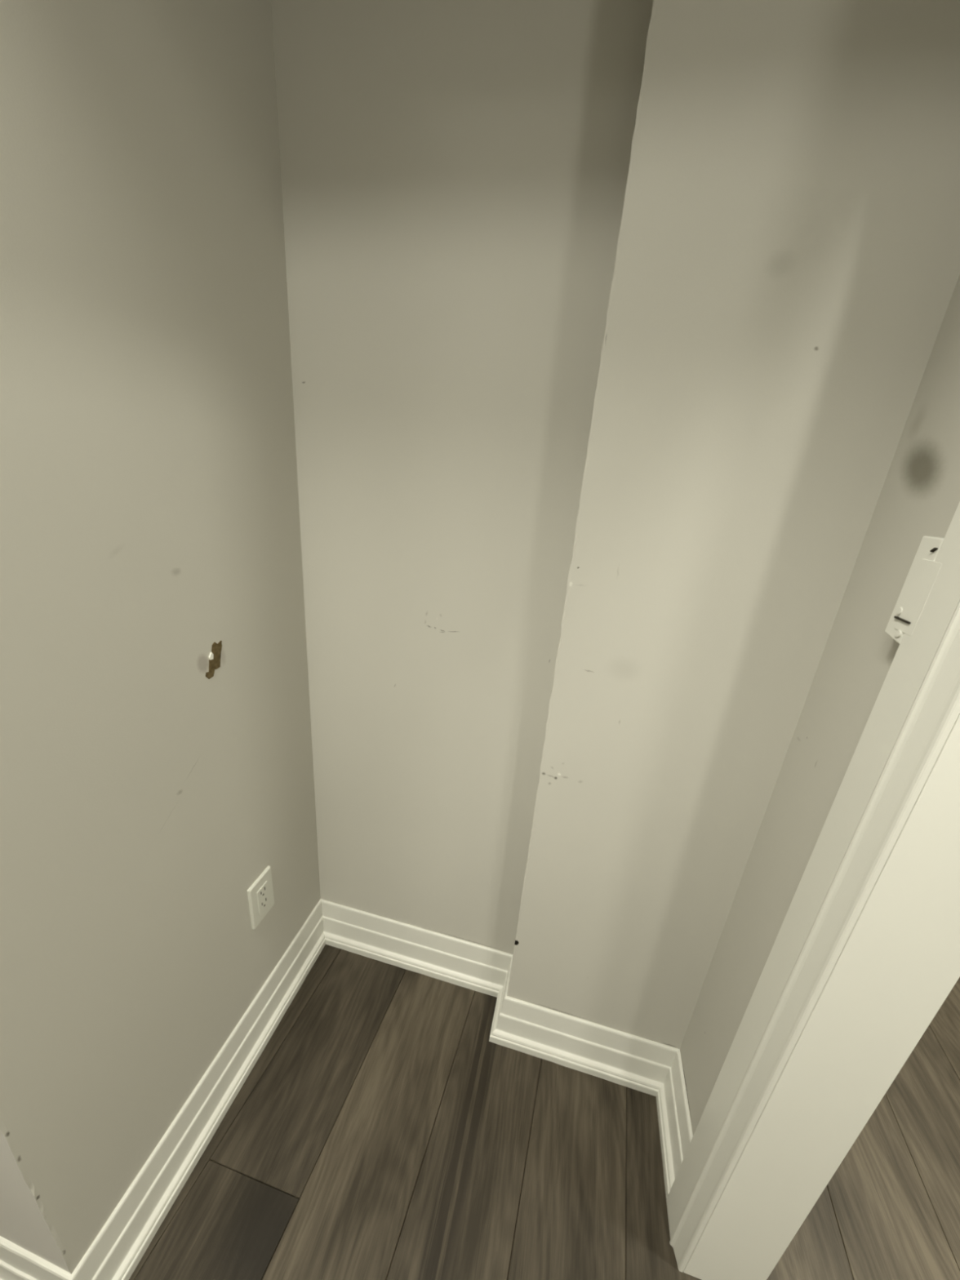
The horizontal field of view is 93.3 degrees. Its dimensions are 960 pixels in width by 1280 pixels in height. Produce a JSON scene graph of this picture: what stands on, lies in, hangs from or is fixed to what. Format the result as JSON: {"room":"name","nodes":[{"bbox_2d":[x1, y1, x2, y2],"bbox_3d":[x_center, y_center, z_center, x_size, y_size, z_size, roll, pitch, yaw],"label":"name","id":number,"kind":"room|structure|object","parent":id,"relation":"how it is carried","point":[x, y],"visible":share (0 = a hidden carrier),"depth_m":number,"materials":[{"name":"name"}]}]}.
{"room":"closet","nodes":[
{"label":"closet","id":0,"kind":"room"},
{"bbox_2d":[0,1217,14,1243],"bbox_3d":[-1.403,-0.195,0.554,1.588,2.452,0.112,9,20,11],"label":"wall","id":1,"kind":"structure","parent":0,"point":[4,1233],"depth_m":0.71,"materials":[{"name":"paint"}]},
{"bbox_2d":[0,1235,71,1279],"bbox_3d":[-1.442,0.909,0.864,1.727,0.141,0.028,9,20,11],"label":"baseboard","id":2,"kind":"structure","parent":1,"relation":"attached to","point":[16,1263],"depth_m":0.71,"materials":[{"name":"white wood"}]},
{"bbox_2d":[0,0,320,1274],"bbox_3d":[-0.512,-0.156,0.651,0.114,2.452,0.683,9,20,11],"label":"wall","id":3,"kind":"structure","parent":0,"point":[156,749],"depth_m":0.63,"materials":[{"name":"paint"}]},
{"bbox_2d":[71,898,325,1279],"bbox_3d":[-0.538,0.931,1.014,0.027,0.140,0.709,9,20,11],"label":"baseboard","id":4,"kind":"structure","parent":3,"relation":"attached to","point":[122,1242],"depth_m":0.90,"materials":[{"name":"white wood"}]},
{"bbox_2d":[247,865,274,929],"bbox_3d":[-0.492,0.581,1.024,0.008,0.117,0.071,9,20,11],"label":"power outlet","id":5,"kind":"object","parent":3,"relation":"attached to","point":[260,893],"visible":1,"depth_m":1.01,"materials":[{"name":"white plastic"}]},
{"bbox_2d":[256,880,269,915],"bbox_3d":[-0.489,0.582,1.023,0.002,0.067,0.034,9,20,11],"label":"receptacle","id":6,"kind":"object","parent":5,"relation":"attached to","point":[263,889],"depth_m":1.02,"materials":[{"name":"grey plastic"}]},
{"bbox_2d":[271,0,653,954],"bbox_3d":[-0.144,-0.237,0.961,0.684,2.452,0.110,9,20,11],"label":"wall","id":7,"kind":"structure","parent":0,"point":[454,173],"depth_m":0.81,"materials":[{"name":"paint"}]},
{"bbox_2d":[320,898,513,997],"bbox_3d":[-0.195,0.865,1.274,0.572,0.140,0.028,9,20,11],"label":"baseboard","id":8,"kind":"structure","parent":7,"relation":"attached to","point":[452,960],"depth_m":1.27,"materials":[{"name":"white wood"}]},
{"bbox_2d":[128,944,959,1279],"bbox_3d":[0.168,1.375,0.231,5.782,0.050,4.499,9,20,11],"label":"floor","id":9,"kind":"structure","parent":0,"point":[380,1131],"depth_m":0.94,"materials":[{"name":"grey wood"}]},
{"bbox_2d":[506,0,959,1048],"bbox_3d":[0.369,-0.138,0.807,0.403,2.452,0.216,9,20,11],"label":"wall","id":10,"kind":"structure","parent":0,"point":[786,273],"depth_m":0.64,"materials":[{"name":"paint"}]},
{"bbox_2d":[489,955,512,1035],"bbox_3d":[0.057,0.923,1.173,0.027,0.140,0.132,9,20,11],"label":"baseboard","id":11,"kind":"structure","parent":10,"relation":"attached to","point":[503,992],"depth_m":1.17,"materials":[{"name":"white wood"}]},
{"bbox_2d":[488,995,679,1096],"bbox_3d":[0.239,0.970,1.086,0.428,0.140,0.027,9,20,11],"label":"baseboard","id":12,"kind":"structure","parent":10,"relation":"attached to","point":[632,1061],"depth_m":1.08,"materials":[{"name":"white wood"}]},
{"bbox_2d":[680,274,959,1135],"bbox_3d":[0.373,0.230,-0.211,0.108,2.452,4.100,9,20,11],"label":"wall","id":13,"kind":"structure","parent":0,"point":[919,497],"depth_m":0.65,"materials":[{"name":"paint"}]},
{"bbox_2d":[656,1049,693,1199],"bbox_3d":[0.414,1.026,0.971,0.027,0.140,0.192,9,20,11],"label":"baseboard","id":14,"kind":"structure","parent":13,"relation":"attached to","point":[676,1135],"depth_m":0.97,"materials":[{"name":"white wood"}]},
{"bbox_2d":[666,501,959,1272],"bbox_3d":[0.267,0.393,-0.257,0.029,2.138,1.740,9,20,11],"label":"trim","id":15,"kind":"structure","parent":13,"relation":"attached to","point":[916,708],"depth_m":0.56,"materials":[{"name":"white wood"}]},
{"bbox_2d":[683,713,959,1279],"bbox_3d":[0.326,0.438,-0.257,0.118,2.063,1.589,9,20,11],"label":"trim","id":16,"kind":"structure","parent":13,"relation":"attached to","point":[899,962],"depth_m":0.58,"materials":[{"name":"white wood"}]},
{"bbox_2d":[884,535,944,644],"bbox_3d":[0.485,-0.051,0.492,0.029,0.116,0.046,9,20,11],"label":"hinge plate","id":17,"kind":"object","parent":13,"relation":"attached to","point":[922,574],"visible":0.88,"depth_m":0.49,"materials":[{"name":"grey metal"}]}
]}

